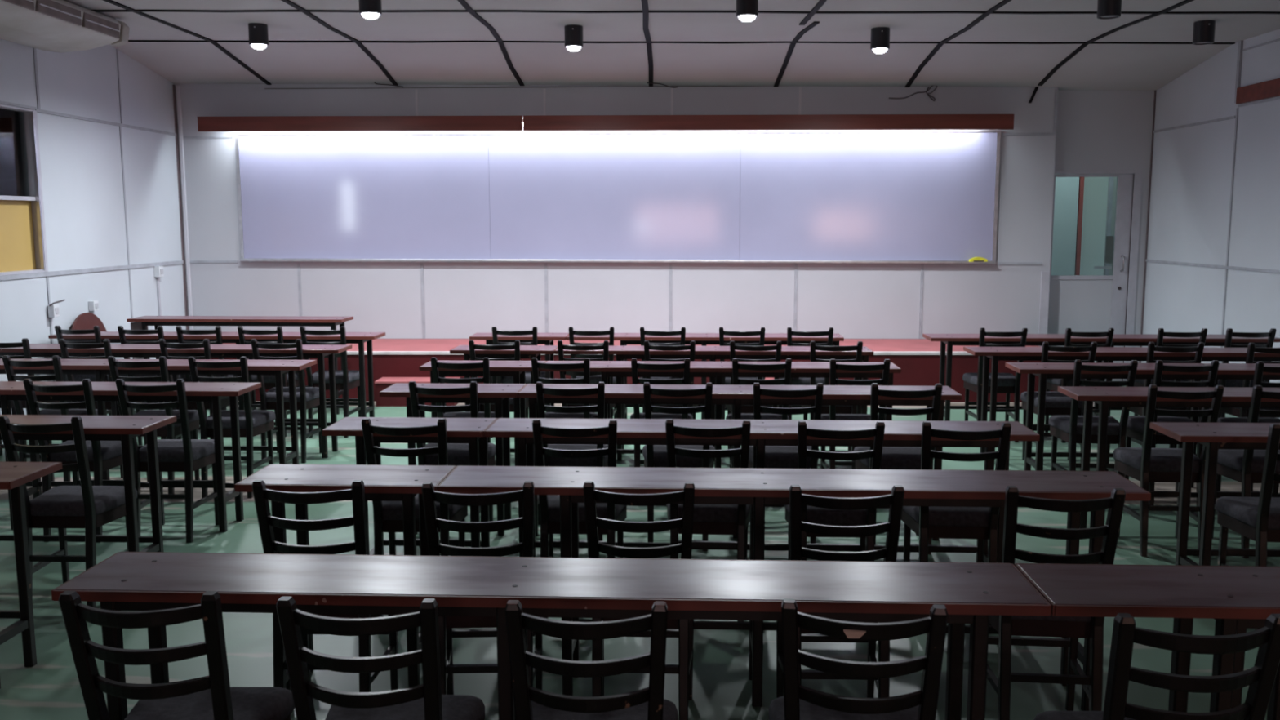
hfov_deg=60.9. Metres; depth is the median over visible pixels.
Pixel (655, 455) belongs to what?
chair
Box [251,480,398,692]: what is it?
chair
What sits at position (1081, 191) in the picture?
trim
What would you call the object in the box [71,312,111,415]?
round disc
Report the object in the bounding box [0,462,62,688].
desk
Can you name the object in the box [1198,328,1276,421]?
chair
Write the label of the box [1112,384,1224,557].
chair
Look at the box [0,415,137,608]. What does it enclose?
chair
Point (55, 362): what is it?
chair
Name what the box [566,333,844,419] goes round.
desk
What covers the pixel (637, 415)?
chair
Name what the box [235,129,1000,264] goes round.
whiteboard
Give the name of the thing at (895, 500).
chair
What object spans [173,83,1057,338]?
wall
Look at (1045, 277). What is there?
trim
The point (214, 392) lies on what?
desk
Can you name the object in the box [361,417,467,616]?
chair
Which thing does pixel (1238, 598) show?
desk
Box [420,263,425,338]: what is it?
trim
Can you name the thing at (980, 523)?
chair
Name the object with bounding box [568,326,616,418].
chair
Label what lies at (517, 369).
desk
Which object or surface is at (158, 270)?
switch box
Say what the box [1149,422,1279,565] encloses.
desk
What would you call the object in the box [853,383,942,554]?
chair
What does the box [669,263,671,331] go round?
trim
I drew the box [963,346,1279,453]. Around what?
desk
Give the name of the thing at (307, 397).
chair
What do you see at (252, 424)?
chair
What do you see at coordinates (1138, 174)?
door frame
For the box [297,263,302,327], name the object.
trim
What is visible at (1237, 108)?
trim
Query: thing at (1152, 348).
chair
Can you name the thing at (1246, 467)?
chair
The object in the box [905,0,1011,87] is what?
trim
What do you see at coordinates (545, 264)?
trim
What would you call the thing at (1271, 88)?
wooden beam
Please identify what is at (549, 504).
chair
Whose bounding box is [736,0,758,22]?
recessed light
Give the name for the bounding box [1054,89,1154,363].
wall
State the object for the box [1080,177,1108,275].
wall
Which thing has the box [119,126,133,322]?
trim
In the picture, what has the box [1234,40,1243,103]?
trim
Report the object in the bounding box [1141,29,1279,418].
wall
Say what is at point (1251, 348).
chair
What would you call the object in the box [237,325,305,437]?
chair
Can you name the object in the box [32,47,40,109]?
trim
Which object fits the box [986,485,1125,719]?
chair
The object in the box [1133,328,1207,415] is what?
chair
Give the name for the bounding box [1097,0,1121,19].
recessed light
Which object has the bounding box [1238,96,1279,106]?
trim
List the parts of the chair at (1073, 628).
post, seat rail, seat, leg, post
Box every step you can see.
[374,377,460,406]
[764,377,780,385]
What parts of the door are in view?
panel, pane, handle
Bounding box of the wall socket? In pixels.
[88,300,98,311]
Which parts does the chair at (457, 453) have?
post, seat, post, leg, seat rail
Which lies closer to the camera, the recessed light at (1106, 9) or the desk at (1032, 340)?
the recessed light at (1106, 9)
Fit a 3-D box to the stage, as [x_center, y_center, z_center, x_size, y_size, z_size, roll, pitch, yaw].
[-0.237,0.081,10.227,7.840,0.448,1.111,0,7,1]
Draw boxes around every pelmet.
[197,115,523,131]
[523,114,1013,130]
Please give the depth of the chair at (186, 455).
5.50 m
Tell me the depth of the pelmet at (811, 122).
10.23 m
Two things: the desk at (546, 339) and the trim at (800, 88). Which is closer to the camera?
the desk at (546, 339)
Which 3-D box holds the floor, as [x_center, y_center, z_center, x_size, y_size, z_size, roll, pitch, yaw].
[0.067,1.044,4.899,9.756,0.100,16.150,0,7,1]
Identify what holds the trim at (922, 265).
attached to the wall at (462, 300)
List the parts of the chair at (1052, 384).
leg, seat rail, post, seat, post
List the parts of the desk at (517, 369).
leg, leg, leg, leg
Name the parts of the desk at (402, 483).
leg, leg, leg, leg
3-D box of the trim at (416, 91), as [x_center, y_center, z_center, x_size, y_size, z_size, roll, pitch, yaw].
[-2.154,-2.477,10.505,0.022,0.260,0.006,0,7,1]
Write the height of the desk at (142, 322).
0.801 m
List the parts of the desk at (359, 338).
leg, leg, leg, leg, leg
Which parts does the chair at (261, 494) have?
post, leg, seat rail, post, leg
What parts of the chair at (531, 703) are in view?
post, seat, post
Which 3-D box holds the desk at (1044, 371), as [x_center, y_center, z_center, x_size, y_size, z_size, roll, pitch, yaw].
[3.456,0.410,6.419,2.511,0.751,0.306,0,7,3]
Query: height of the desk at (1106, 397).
0.751 m
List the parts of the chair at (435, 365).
post, seat, post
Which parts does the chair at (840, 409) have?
leg, post, seat rail, seat, post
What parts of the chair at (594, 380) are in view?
post, seat, post, leg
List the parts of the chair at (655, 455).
post, seat rail, seat, post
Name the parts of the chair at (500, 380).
post, seat, post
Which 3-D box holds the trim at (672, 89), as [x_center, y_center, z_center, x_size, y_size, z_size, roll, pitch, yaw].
[0.307,-2.475,10.441,0.022,0.260,0.006,0,7,1]
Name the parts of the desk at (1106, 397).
leg, leg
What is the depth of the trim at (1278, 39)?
8.56 m
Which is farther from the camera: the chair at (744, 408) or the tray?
the tray
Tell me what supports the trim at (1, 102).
attached to the wall at (82, 174)
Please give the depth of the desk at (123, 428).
4.68 m
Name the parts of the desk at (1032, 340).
leg, leg, leg, leg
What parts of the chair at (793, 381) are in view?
post, seat, post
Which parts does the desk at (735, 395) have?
leg, leg, leg, leg, leg, leg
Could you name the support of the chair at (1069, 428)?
on the floor
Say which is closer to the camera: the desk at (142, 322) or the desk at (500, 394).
the desk at (500, 394)
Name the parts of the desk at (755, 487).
leg, leg, leg, leg, leg, leg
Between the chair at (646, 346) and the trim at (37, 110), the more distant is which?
the trim at (37, 110)
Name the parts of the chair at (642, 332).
post, seat, post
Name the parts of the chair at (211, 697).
post, seat, post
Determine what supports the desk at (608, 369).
on the floor
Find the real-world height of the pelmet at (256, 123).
0.146 m
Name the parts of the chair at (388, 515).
post, leg, seat, seat rail, post, leg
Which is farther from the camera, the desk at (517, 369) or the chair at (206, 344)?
the chair at (206, 344)
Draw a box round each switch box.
[47,299,65,317]
[154,266,164,315]
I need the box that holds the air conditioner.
[0,0,129,53]
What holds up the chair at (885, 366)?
on the floor
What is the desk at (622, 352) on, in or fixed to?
on the floor
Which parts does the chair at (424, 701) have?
post, seat, post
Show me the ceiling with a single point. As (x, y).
(1096, 67)
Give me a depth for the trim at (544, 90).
10.47 m
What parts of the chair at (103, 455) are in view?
post, leg, seat, seat rail, post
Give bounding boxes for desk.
[0,343,351,457]
[0,358,316,479]
[0,381,261,532]
[0,414,176,552]
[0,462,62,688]
[48,331,385,417]
[51,551,1051,719]
[126,315,353,414]
[234,463,456,693]
[322,417,497,555]
[379,382,526,535]
[418,360,546,466]
[437,465,1151,711]
[449,345,557,411]
[469,332,568,412]
[484,417,1039,563]
[518,383,961,540]
[540,360,901,467]
[554,345,873,461]
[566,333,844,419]
[922,333,1279,421]
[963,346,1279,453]
[1004,362,1279,488]
[1013,563,1279,719]
[1057,386,1279,528]
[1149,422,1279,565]
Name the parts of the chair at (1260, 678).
seat, post, post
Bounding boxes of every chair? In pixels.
[0,337,62,443]
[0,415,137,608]
[1,355,97,487]
[22,378,124,542]
[54,325,127,415]
[58,338,142,445]
[58,591,294,719]
[107,355,199,493]
[115,378,218,542]
[117,325,186,415]
[158,338,229,439]
[175,325,239,417]
[187,356,275,497]
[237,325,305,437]
[250,338,321,463]
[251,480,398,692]
[275,595,484,719]
[299,326,360,437]
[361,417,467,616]
[408,381,495,547]
[421,480,542,694]
[431,357,495,466]
[468,340,528,417]
[491,326,545,408]
[504,600,677,719]
[531,357,597,418]
[532,418,626,618]
[535,382,608,541]
[557,340,615,418]
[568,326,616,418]
[582,480,694,719]
[630,358,693,466]
[639,326,685,413]
[642,382,715,551]
[644,340,697,419]
[665,418,751,621]
[719,327,764,419]
[725,341,782,448]
[725,358,791,467]
[748,382,823,543]
[768,598,947,719]
[776,484,904,697]
[779,327,833,419]
[783,420,884,561]
[801,341,862,469]
[820,359,890,468]
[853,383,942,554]
[901,421,1011,625]
[962,327,1027,442]
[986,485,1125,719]
[1020,342,1097,471]
[1034,613,1279,719]
[1044,328,1114,443]
[1048,360,1137,477]
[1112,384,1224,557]
[1124,360,1219,506]
[1128,342,1204,448]
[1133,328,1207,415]
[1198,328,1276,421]
[1212,385,1279,558]
[1215,423,1279,630]
[1216,360,1279,491]
[1217,342,1279,417]
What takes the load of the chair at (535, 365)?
on the floor
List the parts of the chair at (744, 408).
post, seat rail, post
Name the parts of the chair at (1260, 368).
leg, seat, post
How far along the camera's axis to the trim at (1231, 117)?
9.62 m
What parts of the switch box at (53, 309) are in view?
plate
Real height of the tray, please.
0.073 m
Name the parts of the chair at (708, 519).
post, seat, seat rail, post, leg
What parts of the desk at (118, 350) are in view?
leg, leg, leg, leg, leg, leg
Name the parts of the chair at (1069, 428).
leg, post, seat rail, seat, leg, post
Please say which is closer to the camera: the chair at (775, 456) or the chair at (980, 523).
the chair at (980, 523)
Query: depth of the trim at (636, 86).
10.46 m
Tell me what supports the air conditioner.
attached to the ceiling
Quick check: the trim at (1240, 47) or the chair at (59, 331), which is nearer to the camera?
the chair at (59, 331)
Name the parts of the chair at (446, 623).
post, leg, seat rail, post, leg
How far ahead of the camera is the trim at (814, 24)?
9.28 m
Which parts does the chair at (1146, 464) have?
leg, post, seat rail, seat, leg, post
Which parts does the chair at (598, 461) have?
post, seat, post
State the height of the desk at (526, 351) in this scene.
0.751 m
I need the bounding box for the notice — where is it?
[1104,235,1114,263]
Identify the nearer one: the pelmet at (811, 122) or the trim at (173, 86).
the pelmet at (811, 122)
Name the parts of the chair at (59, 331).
post, seat, post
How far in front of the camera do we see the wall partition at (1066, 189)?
12.04 m
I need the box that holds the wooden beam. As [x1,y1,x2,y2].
[1235,78,1279,104]
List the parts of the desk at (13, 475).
leg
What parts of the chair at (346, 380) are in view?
post, seat, seat rail, post, leg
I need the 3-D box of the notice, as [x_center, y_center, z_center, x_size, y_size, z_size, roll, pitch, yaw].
[4.599,-1.079,10.671,0.075,0.270,0.001,0,7,1]
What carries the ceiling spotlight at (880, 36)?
in the ceiling
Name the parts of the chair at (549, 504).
post, leg, seat, seat rail, post, leg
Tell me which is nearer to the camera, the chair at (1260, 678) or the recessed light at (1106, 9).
the chair at (1260, 678)
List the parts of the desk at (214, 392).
leg, leg, leg, leg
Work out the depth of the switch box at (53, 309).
8.39 m
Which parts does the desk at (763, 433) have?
leg, leg, leg, leg, leg, leg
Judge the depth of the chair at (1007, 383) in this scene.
7.91 m
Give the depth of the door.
10.71 m
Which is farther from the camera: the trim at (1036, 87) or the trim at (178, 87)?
the trim at (178, 87)
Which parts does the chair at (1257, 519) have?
leg, seat, seat rail, post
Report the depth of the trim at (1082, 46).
8.60 m
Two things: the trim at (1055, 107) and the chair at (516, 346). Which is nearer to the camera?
the chair at (516, 346)
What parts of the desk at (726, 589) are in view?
leg, leg, leg, leg, leg, leg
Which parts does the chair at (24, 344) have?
seat rail, post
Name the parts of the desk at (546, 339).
leg, leg, leg, leg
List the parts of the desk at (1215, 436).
leg, leg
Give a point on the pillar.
(1110, 188)
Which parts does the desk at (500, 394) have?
leg, leg, leg, leg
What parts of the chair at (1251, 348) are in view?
post, seat rail, seat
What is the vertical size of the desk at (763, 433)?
0.751 m
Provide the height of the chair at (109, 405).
0.838 m
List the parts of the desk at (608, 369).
leg, leg, leg, leg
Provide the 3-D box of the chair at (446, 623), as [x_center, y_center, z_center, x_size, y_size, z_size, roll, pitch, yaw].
[-0.487,0.758,3.463,0.376,0.838,0.455,0,7,-2]
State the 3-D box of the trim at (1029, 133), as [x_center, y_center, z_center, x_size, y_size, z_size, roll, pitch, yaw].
[3.710,-2.157,10.393,0.500,0.024,0.010,0,7,1]
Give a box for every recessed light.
[248,22,268,49]
[358,0,382,19]
[564,24,582,51]
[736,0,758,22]
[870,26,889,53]
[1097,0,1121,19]
[1192,20,1215,44]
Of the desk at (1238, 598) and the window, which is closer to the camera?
the desk at (1238, 598)
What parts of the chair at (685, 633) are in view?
post, leg, seat rail, post, leg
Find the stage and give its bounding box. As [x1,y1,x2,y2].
[211,338,1054,402]
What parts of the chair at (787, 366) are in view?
leg, post, seat, post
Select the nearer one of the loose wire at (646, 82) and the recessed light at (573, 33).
the recessed light at (573, 33)
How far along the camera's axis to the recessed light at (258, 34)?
8.37 m
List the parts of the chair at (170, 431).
post, leg, seat, post, seat rail, leg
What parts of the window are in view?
pane, yellow panel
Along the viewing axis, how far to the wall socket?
8.99 m
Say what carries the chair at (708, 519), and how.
on the floor
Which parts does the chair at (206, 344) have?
post, seat rail, post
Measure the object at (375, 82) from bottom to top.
0.037 m
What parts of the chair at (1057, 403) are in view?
leg, post, seat, seat rail, post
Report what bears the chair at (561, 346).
on the floor
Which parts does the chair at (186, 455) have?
post, leg, seat, seat rail, post, leg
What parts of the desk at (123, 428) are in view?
leg, leg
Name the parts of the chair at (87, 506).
post, leg, seat rail, seat, post, leg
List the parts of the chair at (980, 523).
leg, post, seat rail, seat, leg, post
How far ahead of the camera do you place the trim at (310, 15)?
8.87 m
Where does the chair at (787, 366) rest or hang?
on the floor
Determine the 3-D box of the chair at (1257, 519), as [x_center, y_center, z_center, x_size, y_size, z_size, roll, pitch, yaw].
[2.571,0.638,4.330,0.376,0.838,0.455,0,7,5]
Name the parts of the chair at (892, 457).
seat rail, post, seat, post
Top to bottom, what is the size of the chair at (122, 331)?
0.838 m
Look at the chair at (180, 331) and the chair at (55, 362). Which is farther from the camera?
the chair at (180, 331)
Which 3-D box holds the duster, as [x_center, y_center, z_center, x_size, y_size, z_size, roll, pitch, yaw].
[3.261,-0.970,10.498,0.170,0.046,0.039,0,7,1]
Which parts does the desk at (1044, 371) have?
leg, leg, leg, leg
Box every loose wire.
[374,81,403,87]
[646,82,677,88]
[888,85,937,101]
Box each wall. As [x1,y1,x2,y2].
[0,38,186,444]
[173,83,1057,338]
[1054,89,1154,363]
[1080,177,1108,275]
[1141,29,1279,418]
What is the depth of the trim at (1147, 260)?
9.24 m
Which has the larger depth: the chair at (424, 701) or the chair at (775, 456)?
the chair at (775, 456)
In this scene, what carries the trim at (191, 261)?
attached to the wall at (462, 300)
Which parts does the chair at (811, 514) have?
leg, post, seat, seat rail, leg, post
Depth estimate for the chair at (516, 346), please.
7.06 m
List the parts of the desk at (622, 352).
leg, leg, leg, leg, leg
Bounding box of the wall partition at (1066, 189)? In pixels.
[1051,173,1079,275]
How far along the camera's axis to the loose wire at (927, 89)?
10.35 m
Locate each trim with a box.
[0,101,36,110]
[0,260,183,280]
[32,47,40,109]
[35,108,176,135]
[45,275,55,381]
[91,9,1279,13]
[102,0,271,84]
[115,48,122,123]
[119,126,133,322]
[128,40,1235,44]
[172,84,188,329]
[176,85,193,329]
[183,135,231,137]
[190,260,238,262]
[264,85,779,88]
[280,0,398,85]
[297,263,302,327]
[415,89,417,115]
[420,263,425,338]
[457,0,524,85]
[543,88,546,115]
[544,262,548,333]
[640,0,653,86]
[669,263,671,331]
[671,88,673,115]
[773,21,819,87]
[793,263,797,331]
[798,87,801,115]
[799,0,826,25]
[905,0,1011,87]
[918,264,924,338]
[996,262,1042,265]
[1002,132,1055,135]
[1028,86,1039,102]
[1037,0,1194,85]
[1038,271,1049,346]
[1053,88,1058,132]
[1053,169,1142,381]
[1074,173,1084,275]
[1108,177,1116,275]
[1138,89,1156,363]
[1146,259,1279,273]
[1152,115,1235,133]
[1219,107,1238,363]
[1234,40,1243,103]
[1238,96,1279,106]
[1241,38,1279,51]
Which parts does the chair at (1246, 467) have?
leg, seat rail, seat, post, leg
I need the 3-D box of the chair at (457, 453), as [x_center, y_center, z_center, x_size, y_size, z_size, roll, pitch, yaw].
[-0.943,0.498,5.481,0.376,0.838,0.455,0,7,3]
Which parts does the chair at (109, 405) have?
post, seat rail, post, leg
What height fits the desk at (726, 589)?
0.751 m
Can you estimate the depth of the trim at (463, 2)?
8.86 m
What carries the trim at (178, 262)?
attached to the wall at (82, 174)
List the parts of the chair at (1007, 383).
leg, post, seat rail, seat, leg, post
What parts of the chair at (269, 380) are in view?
post, seat rail, seat, post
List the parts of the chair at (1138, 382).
seat rail, post, seat, post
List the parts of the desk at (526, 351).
leg, leg, leg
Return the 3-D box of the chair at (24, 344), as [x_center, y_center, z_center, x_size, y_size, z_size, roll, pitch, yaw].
[-4.231,0.250,7.471,0.376,0.838,0.455,0,7,3]
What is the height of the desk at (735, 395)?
0.751 m
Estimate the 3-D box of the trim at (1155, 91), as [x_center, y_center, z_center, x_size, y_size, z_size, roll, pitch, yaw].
[4.939,-1.183,10.605,0.012,2.830,0.016,0,7,1]
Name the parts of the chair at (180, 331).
post, seat, post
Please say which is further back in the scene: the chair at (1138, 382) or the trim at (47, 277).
the trim at (47, 277)
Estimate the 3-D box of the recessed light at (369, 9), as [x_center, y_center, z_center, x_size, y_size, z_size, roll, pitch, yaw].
[-1.761,-2.321,7.107,0.144,0.187,0.146,0,7,1]
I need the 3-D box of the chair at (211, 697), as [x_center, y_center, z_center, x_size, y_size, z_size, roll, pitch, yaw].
[-1.048,0.883,2.509,0.376,0.838,0.455,0,7,1]
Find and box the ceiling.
[63,0,1279,90]
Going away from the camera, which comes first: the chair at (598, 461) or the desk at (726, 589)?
the desk at (726, 589)
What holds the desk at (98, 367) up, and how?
on the floor
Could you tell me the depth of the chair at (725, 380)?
7.88 m
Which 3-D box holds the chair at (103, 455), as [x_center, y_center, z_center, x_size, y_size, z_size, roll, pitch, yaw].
[-2.869,0.489,5.597,0.376,0.838,0.455,0,7,3]
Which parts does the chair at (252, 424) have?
post, leg, seat rail, seat, post, leg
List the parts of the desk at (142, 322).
panel, leg, leg, leg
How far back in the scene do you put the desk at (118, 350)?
7.41 m
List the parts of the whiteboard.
board panel, board panel, board panel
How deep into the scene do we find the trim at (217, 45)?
8.88 m
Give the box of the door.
[1047,173,1133,381]
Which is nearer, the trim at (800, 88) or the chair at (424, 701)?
the chair at (424, 701)
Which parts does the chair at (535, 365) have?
post, seat, post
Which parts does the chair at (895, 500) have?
leg, post, seat rail, leg, post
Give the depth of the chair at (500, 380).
7.96 m
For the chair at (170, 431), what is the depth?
6.38 m
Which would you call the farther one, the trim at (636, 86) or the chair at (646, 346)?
the trim at (636, 86)
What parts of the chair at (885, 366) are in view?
leg, post, seat, post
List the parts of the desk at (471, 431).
leg, leg, leg, leg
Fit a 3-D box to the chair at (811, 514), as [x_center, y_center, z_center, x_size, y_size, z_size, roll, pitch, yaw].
[0.785,0.631,4.418,0.376,0.838,0.455,0,7,3]
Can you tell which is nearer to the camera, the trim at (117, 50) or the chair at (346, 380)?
the chair at (346, 380)
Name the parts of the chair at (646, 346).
post, seat, seat rail, post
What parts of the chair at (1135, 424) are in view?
leg, post, seat, seat rail, leg, post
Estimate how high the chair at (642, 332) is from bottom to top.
0.838 m
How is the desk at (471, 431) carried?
on the floor
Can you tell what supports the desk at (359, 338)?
on the floor
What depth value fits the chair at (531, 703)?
2.23 m
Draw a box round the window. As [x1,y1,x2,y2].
[0,104,48,275]
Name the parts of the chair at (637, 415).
post, seat, post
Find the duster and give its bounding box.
[968,257,987,262]
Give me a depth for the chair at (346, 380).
8.14 m
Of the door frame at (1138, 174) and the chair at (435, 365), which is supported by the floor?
the chair at (435, 365)
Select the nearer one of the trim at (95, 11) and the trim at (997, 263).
the trim at (95, 11)
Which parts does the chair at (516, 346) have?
post, seat, seat rail, post, leg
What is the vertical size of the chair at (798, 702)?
0.838 m
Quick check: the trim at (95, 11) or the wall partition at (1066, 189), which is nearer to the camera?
the trim at (95, 11)
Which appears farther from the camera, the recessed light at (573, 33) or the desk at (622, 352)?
the recessed light at (573, 33)
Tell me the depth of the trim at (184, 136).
10.59 m
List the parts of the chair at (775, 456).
seat rail, post, seat, post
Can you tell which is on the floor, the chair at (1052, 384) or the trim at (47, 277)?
the chair at (1052, 384)
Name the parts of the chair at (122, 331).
post, seat, post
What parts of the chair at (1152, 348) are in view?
post, seat rail, seat, leg, post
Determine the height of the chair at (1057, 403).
0.838 m
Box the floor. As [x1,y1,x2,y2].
[0,386,1279,719]
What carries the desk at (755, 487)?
on the floor
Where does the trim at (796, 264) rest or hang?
attached to the wall at (462, 300)
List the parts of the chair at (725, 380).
post, seat, post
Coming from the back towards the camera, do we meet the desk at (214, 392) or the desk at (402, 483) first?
the desk at (214, 392)
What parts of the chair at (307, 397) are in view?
post, leg, seat, seat rail, post, leg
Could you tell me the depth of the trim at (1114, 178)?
11.68 m
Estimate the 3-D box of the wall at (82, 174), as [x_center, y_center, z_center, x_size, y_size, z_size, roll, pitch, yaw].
[-4.747,-0.479,3.908,0.120,3.200,14.030,0,7,1]
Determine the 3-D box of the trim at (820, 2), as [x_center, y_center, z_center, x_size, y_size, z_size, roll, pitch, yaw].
[1.186,-2.184,5.497,0.078,0.014,5.521,0,7,1]
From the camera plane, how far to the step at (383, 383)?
9.49 m
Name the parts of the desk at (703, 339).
leg, leg, leg, leg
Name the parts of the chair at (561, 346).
post, seat, seat rail, post, leg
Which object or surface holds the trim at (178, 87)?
attached to the wall at (462, 300)
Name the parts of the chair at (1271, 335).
post, seat, post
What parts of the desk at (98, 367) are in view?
leg, leg, leg, leg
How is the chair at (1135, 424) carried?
on the floor
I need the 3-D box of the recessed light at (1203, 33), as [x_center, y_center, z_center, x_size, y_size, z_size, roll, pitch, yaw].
[4.170,-2.421,8.051,0.144,0.155,0.146,0,7,1]
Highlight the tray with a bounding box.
[239,258,996,264]
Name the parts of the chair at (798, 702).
post, seat, post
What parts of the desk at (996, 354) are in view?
leg, leg, leg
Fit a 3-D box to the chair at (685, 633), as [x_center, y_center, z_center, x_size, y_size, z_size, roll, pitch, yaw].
[0.006,0.757,3.459,0.376,0.838,0.455,0,7,3]
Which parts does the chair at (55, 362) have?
post, leg, post, seat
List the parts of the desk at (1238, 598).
leg, leg, leg, leg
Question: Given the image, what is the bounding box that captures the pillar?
[1103,177,1113,275]

